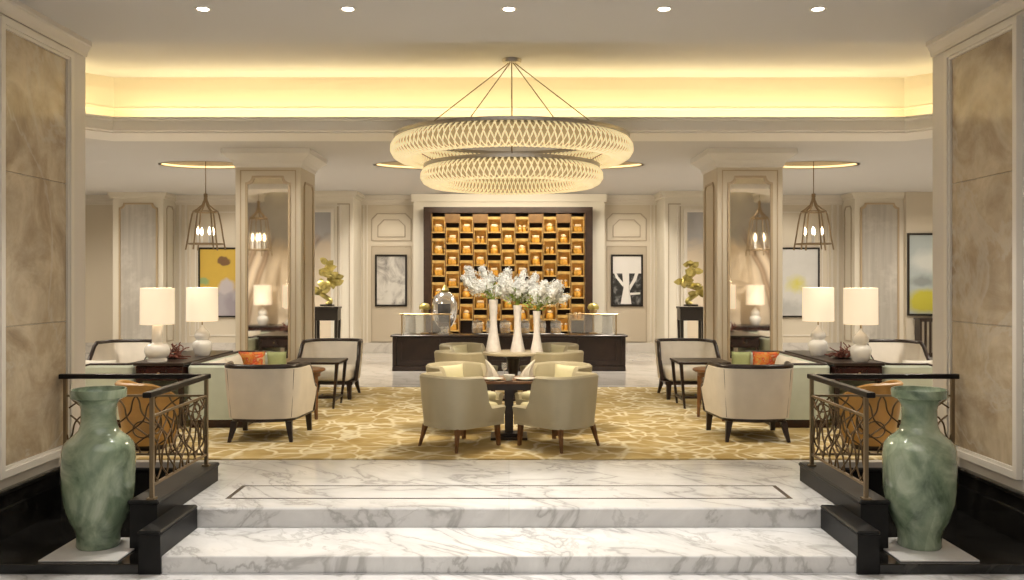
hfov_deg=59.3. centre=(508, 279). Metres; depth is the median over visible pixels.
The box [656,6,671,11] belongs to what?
recessed light
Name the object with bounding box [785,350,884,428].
console
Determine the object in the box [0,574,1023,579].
floor
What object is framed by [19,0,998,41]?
ceiling
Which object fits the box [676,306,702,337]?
stand
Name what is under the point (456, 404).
tub chair
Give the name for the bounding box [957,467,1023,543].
baseboard
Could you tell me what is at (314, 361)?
side table
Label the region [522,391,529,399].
seat cushion
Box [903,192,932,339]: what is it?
wall
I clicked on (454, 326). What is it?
box
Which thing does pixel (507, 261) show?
box
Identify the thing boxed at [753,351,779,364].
throw pillow
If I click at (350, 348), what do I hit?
armchair
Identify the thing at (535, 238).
box
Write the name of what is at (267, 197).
mirror
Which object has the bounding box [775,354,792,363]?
cushion
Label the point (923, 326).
console
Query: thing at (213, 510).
floor
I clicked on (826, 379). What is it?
railing
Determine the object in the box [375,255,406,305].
framed picture
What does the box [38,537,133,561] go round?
vase base
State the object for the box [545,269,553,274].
bottles
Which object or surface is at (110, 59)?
ceiling
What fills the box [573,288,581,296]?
jar
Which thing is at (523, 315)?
jar
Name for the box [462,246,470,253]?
box
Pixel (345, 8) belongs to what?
recessed light
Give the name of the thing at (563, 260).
box
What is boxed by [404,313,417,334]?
cake stand
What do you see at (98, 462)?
floor vase
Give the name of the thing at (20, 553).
floor
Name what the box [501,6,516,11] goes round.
recessed light
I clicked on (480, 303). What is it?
box
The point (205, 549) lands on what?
step
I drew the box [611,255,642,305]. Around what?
framed picture
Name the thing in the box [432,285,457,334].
urn
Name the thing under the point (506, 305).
jar
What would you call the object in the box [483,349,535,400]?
table
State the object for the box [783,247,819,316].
framed picture
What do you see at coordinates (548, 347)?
tub chair
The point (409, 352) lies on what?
counter
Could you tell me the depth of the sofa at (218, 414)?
10.54 m
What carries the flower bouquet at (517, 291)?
in the flower vase at (517, 345)
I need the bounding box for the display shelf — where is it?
[424,207,592,332]
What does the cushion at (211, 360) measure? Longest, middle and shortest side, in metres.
0.600 x 0.320 x 0.150 m
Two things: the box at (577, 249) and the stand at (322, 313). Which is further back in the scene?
the box at (577, 249)
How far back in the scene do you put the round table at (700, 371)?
11.38 m
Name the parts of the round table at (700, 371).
leg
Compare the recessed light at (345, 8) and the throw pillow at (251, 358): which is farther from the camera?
the throw pillow at (251, 358)
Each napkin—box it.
[485,359,497,376]
[520,360,534,376]
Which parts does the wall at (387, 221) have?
panel moulding, niche panel, panel moulding, marble skirting, cornice, panel moulding, niche panel, panel moulding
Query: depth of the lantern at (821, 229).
15.87 m
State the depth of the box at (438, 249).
21.07 m
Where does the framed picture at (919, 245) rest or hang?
attached to the wall at (917, 206)
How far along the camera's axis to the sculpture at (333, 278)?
18.46 m
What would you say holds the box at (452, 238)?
in the display shelf
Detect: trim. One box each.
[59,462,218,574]
[225,485,792,498]
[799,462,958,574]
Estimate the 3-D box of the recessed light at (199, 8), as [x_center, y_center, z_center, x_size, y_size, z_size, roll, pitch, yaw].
[-2.438,-2.158,7.170,0.132,0.007,0.132,0,0,0]
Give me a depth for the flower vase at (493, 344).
13.16 m
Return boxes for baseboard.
[0,467,60,540]
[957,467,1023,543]
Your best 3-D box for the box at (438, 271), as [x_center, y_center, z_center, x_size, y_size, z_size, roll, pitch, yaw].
[-1.647,-0.198,21.140,0.196,0.178,0.138,0,0,-3]
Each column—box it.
[221,148,326,363]
[691,148,796,363]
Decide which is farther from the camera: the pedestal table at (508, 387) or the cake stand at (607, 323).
the cake stand at (607, 323)
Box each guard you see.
[400,314,451,334]
[566,314,617,334]
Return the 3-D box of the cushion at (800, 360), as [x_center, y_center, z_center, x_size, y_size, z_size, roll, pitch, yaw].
[3.605,1.151,11.210,0.150,0.320,0.600,11,0,0]
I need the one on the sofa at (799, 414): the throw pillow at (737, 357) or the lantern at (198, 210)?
the throw pillow at (737, 357)
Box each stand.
[315,306,341,337]
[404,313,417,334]
[600,313,613,334]
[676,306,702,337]
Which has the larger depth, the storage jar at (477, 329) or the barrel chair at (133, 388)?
the storage jar at (477, 329)
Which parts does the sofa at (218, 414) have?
wood trim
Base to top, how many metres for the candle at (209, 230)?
0.307 m
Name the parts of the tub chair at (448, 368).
seat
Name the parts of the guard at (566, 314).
rail, post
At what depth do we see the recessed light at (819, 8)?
7.17 m
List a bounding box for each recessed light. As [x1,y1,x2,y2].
[194,6,211,11]
[340,6,355,11]
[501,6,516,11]
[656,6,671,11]
[809,6,826,11]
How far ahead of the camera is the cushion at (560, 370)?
10.59 m
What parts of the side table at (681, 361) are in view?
leg, leg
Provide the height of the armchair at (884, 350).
0.836 m
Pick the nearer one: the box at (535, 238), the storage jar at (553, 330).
the storage jar at (553, 330)
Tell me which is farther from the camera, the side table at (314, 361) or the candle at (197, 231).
the candle at (197, 231)
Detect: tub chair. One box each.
[418,372,505,453]
[426,361,502,435]
[434,350,498,391]
[439,342,497,371]
[512,372,599,453]
[515,361,591,435]
[519,350,583,391]
[520,342,578,372]
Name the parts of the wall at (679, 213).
panel moulding, mural panel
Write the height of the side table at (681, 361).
0.632 m
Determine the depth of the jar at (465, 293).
21.07 m
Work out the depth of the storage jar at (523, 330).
17.57 m
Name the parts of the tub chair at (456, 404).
leg, leg, seat, leg, leg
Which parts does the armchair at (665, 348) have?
leg, leg, frame, wood trim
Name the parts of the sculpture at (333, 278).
twisted stem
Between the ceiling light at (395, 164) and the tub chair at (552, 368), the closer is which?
the tub chair at (552, 368)
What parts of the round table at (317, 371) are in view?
leg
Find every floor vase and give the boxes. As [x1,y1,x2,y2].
[60,386,135,550]
[882,386,957,550]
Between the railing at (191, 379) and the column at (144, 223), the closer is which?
the railing at (191, 379)
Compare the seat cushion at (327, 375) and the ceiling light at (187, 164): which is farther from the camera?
the ceiling light at (187, 164)
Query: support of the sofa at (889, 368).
on the rug
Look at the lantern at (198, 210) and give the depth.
15.86 m
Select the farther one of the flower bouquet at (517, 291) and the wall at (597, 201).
the wall at (597, 201)
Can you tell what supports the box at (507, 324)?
in the display shelf
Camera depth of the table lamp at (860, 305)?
10.53 m
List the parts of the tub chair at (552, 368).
seat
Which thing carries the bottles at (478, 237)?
in the display shelf
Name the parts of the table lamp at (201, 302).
lamp shade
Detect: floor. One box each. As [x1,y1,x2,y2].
[0,510,137,573]
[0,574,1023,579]
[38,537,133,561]
[85,353,932,527]
[880,510,1023,573]
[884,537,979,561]
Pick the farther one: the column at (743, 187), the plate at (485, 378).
the column at (743, 187)
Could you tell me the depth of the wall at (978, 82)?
7.31 m
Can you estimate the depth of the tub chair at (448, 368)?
10.60 m
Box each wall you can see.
[0,13,84,489]
[85,195,843,352]
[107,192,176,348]
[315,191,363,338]
[411,194,606,332]
[654,191,702,338]
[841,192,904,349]
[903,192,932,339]
[933,10,1023,491]
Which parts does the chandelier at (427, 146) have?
ring frame, ring frame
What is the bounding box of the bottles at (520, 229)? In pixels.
[518,225,525,231]
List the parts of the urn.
window panel, lid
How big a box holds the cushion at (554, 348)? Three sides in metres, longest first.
0.460 x 0.320 x 0.130 m
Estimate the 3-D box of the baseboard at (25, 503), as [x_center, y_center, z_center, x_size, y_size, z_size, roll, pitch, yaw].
[-3.822,1.802,1.815,0.055,0.435,11.630,0,0,0]
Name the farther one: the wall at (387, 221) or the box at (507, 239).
the wall at (387, 221)
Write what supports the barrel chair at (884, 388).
on the rug
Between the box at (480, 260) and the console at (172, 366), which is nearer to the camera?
the console at (172, 366)
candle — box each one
[196,227,199,242]
[200,228,202,242]
[208,226,210,242]
[804,228,806,242]
[811,227,814,242]
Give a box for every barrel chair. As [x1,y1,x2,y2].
[115,380,178,450]
[839,380,902,450]
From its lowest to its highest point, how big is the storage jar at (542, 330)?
0.295 m
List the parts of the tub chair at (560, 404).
leg, seat, leg, leg, leg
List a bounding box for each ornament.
[167,342,190,358]
[824,342,850,358]
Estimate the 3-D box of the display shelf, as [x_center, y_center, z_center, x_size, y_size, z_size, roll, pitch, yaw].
[-0.020,-0.175,21.135,3.940,3.051,0.350,0,0,0]
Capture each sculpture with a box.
[315,257,343,305]
[674,260,702,305]
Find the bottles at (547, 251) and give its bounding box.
[545,247,553,253]
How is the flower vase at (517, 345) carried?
on the table at (513, 358)
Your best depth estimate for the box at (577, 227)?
21.08 m
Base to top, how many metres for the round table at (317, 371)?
0.625 m
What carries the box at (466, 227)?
in the display shelf
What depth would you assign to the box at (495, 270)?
21.07 m
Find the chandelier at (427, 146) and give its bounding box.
[390,57,632,194]
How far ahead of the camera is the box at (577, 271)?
21.07 m
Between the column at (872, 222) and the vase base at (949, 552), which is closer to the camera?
the vase base at (949, 552)
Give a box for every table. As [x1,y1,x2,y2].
[287,358,347,408]
[312,366,325,419]
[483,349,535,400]
[483,376,534,439]
[670,358,730,408]
[692,366,724,421]
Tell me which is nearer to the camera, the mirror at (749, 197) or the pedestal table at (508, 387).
the pedestal table at (508, 387)
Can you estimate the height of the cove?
0.665 m
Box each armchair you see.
[87,339,151,362]
[224,361,316,442]
[297,338,362,399]
[655,338,720,399]
[701,361,793,442]
[867,339,930,362]
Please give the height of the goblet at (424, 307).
0.610 m
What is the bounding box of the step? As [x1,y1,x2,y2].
[162,527,855,572]
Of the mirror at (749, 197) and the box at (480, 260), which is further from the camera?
the box at (480, 260)
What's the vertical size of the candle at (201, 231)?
0.307 m
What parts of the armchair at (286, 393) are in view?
leg, leg, wood trim, frame, leg, leg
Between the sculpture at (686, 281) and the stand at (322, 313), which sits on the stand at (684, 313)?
the sculpture at (686, 281)
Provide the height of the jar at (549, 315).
0.207 m
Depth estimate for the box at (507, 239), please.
21.07 m
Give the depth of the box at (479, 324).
21.09 m
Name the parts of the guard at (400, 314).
post, rail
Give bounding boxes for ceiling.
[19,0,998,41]
[85,42,932,76]
[85,138,932,194]
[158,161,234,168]
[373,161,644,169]
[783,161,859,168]
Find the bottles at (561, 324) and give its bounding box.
[559,323,567,329]
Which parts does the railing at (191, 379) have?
post, handrail, cross rail, post, cross rail, post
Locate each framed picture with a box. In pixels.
[198,247,234,316]
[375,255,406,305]
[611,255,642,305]
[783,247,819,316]
[907,233,932,315]
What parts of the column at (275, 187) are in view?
mirror frame, panel moulding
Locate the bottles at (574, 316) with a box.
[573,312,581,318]
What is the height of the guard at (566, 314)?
0.413 m
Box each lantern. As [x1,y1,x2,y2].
[185,161,225,250]
[793,161,833,250]
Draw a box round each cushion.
[209,358,226,362]
[225,354,242,363]
[312,364,354,380]
[440,364,463,376]
[453,344,467,352]
[488,391,495,399]
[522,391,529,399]
[550,344,564,352]
[554,364,577,376]
[662,364,705,380]
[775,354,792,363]
[791,358,808,362]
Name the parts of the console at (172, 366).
drawer, leg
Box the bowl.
[503,374,514,380]
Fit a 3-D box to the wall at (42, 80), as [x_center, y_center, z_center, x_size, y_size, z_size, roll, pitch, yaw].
[-4.077,-0.265,2.090,0.545,4.570,12.180,0,0,0]
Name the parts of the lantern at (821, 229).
cord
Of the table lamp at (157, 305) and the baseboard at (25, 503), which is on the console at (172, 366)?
the table lamp at (157, 305)
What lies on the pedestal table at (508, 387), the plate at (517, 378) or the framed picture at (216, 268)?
the plate at (517, 378)
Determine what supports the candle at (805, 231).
on the lantern at (821, 229)
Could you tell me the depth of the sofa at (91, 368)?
10.54 m
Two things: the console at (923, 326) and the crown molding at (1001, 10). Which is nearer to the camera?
the crown molding at (1001, 10)
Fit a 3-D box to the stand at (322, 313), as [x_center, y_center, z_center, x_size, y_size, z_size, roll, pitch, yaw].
[-3.740,1.147,18.500,0.540,1.200,0.400,0,0,0]
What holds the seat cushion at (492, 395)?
on the tub chair at (448, 368)
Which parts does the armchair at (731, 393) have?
leg, leg, frame, wood trim, leg, leg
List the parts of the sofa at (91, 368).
wood trim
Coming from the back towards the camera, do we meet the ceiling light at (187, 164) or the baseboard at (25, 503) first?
the ceiling light at (187, 164)
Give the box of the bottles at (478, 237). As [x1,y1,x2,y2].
[476,236,484,242]
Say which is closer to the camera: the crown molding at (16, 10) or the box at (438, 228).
the crown molding at (16, 10)
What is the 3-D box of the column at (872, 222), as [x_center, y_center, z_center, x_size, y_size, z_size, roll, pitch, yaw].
[8.615,-0.140,21.255,1.350,3.780,0.890,0,0,0]
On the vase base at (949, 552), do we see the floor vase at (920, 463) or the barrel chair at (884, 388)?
the floor vase at (920, 463)
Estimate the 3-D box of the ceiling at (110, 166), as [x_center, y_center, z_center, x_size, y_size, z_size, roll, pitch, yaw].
[0.000,-2.030,14.900,21.000,0.001,14.000,0,0,0]
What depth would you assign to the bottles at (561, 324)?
21.11 m
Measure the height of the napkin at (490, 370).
0.200 m
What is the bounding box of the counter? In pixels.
[390,333,627,370]
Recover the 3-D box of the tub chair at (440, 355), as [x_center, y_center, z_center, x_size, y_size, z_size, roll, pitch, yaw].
[-0.637,1.353,12.463,0.738,0.765,0.716,0,0,-45]
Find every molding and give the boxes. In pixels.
[0,0,91,57]
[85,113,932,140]
[926,0,1023,57]
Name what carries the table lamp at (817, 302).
on the console at (837, 366)
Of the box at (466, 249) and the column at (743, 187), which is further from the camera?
the box at (466, 249)
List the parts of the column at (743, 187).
panel moulding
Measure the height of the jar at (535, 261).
0.207 m
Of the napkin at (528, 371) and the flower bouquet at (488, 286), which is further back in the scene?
the flower bouquet at (488, 286)
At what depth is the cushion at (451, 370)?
10.59 m
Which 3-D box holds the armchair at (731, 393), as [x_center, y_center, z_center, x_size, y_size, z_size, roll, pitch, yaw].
[2.669,1.318,10.001,0.967,0.836,0.919,0,0,1]
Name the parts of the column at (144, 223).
silk panel, panel moulding, moulding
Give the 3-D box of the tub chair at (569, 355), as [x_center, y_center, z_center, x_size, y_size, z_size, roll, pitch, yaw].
[0.637,1.353,12.463,0.716,0.765,0.738,0,0,-45]
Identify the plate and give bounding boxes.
[484,377,503,380]
[514,377,534,380]
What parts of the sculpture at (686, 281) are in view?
twisted stem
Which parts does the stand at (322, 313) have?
leg, leg, leg, leg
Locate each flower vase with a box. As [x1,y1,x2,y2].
[485,299,500,351]
[510,305,524,351]
[530,311,542,352]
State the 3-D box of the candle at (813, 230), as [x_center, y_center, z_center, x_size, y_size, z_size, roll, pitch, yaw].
[5.327,-0.790,15.769,0.055,0.307,0.056,0,0,0]
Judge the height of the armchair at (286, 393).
0.836 m
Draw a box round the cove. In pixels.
[85,73,932,116]
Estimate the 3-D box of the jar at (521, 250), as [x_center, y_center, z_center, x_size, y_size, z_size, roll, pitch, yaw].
[0.305,-0.722,21.140,0.196,0.207,0.191,0,0,-5]
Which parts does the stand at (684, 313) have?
leg, leg, leg, leg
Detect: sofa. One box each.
[85,350,187,427]
[188,350,275,427]
[742,350,829,427]
[830,350,932,427]
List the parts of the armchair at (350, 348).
wood trim, frame, leg, leg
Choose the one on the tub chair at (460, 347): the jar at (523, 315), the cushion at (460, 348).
the cushion at (460, 348)
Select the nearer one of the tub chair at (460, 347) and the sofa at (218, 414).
the sofa at (218, 414)
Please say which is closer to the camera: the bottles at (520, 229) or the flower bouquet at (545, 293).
the flower bouquet at (545, 293)
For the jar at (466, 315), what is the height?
0.207 m
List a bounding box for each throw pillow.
[85,360,115,363]
[238,351,264,364]
[267,351,285,363]
[732,351,750,363]
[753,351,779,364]
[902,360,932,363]
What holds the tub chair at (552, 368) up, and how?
on the rug
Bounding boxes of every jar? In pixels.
[462,288,470,296]
[462,310,470,318]
[473,319,481,332]
[490,245,497,253]
[500,319,509,332]
[504,301,511,307]
[518,245,525,253]
[521,310,525,318]
[521,319,528,332]
[532,256,539,264]
[540,319,544,332]
[546,223,553,231]
[546,310,553,318]
[551,319,560,332]
[559,234,567,242]
[559,302,567,307]
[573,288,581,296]
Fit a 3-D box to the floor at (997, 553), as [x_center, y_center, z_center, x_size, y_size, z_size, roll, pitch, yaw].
[3.195,1.985,6.902,1.310,0.070,1.455,0,0,0]
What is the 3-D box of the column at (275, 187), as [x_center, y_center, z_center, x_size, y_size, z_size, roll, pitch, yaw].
[-3.747,-0.140,14.500,1.364,3.780,1.340,0,0,0]
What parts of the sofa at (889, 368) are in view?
wood trim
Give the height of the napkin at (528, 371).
0.200 m
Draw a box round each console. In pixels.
[133,350,232,428]
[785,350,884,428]
[914,318,932,356]
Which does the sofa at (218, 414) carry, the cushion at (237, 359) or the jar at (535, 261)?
the cushion at (237, 359)
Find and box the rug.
[120,387,897,459]
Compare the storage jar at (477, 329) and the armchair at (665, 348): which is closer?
the armchair at (665, 348)
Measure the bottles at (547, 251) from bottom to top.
0.161 m
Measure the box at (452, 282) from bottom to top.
0.178 m
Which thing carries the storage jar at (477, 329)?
on the counter
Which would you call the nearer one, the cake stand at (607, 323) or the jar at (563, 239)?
the cake stand at (607, 323)
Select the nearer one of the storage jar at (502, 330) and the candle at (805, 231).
the candle at (805, 231)
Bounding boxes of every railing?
[59,374,210,499]
[807,374,958,499]
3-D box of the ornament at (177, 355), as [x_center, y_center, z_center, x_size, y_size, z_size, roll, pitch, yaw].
[-4.126,0.866,11.110,0.413,0.199,0.517,0,0,0]
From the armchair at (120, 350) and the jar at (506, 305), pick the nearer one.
the armchair at (120, 350)
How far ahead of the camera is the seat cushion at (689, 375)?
13.06 m
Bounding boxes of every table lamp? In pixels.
[140,288,174,361]
[186,287,217,355]
[802,287,833,355]
[843,288,877,361]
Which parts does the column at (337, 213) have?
mural panel, panel moulding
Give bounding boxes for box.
[434,246,442,253]
[435,224,442,231]
[435,268,442,274]
[448,235,456,242]
[448,257,456,264]
[448,279,456,285]
[448,322,456,329]
[462,224,470,231]
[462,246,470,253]
[476,257,484,264]
[476,300,484,307]
[476,322,484,329]
[490,224,498,231]
[490,268,498,274]
[504,235,511,242]
[504,257,511,264]
[504,322,511,329]
[531,235,539,242]
[559,257,567,264]
[573,224,581,231]
[573,246,581,253]
[573,268,581,274]
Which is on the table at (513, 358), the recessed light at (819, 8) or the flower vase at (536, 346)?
the flower vase at (536, 346)
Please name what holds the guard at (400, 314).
on the counter
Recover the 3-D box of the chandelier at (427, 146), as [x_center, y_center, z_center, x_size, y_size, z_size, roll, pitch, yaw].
[0.030,-1.740,10.000,2.680,1.420,2.680,0,0,34]
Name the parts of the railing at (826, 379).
post, cross rail, post, cross rail, handrail, post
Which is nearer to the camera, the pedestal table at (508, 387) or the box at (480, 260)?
the pedestal table at (508, 387)
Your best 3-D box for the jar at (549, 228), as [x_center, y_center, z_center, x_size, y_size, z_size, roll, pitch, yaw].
[0.956,-1.232,21.140,0.196,0.207,0.191,0,0,3]
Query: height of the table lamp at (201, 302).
0.870 m
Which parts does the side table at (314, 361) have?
leg, leg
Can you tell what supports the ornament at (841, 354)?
on the console at (837, 366)
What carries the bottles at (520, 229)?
in the display shelf
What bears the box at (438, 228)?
in the display shelf
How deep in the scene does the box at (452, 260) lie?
21.08 m
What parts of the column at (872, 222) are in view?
moulding, silk panel, panel moulding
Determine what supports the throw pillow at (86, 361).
on the sofa at (91, 368)
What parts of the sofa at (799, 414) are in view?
wood trim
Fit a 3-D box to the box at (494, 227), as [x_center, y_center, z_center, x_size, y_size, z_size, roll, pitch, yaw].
[-0.345,-1.218,21.140,0.196,0.178,0.138,0,0,-9]
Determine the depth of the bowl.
9.66 m
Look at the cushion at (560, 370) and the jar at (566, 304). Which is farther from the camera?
the jar at (566, 304)
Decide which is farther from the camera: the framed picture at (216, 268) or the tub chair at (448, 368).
the framed picture at (216, 268)
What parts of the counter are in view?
corner post, door panel, door panel, door panel, door panel, door panel, corner post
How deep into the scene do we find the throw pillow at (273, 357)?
12.22 m
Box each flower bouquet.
[460,265,511,299]
[499,268,540,304]
[523,279,570,310]
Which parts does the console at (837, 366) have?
leg, drawer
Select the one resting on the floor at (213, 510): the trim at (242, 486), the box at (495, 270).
the trim at (242, 486)
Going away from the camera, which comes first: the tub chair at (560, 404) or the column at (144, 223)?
the tub chair at (560, 404)
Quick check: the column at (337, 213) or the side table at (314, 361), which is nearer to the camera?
the side table at (314, 361)
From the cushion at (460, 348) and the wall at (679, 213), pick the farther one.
the wall at (679, 213)
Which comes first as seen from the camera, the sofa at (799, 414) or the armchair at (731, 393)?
the armchair at (731, 393)
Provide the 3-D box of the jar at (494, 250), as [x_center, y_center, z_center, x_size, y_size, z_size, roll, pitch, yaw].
[-0.345,-0.722,21.140,0.196,0.207,0.191,0,0,11]
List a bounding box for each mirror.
[248,178,287,357]
[722,170,777,361]

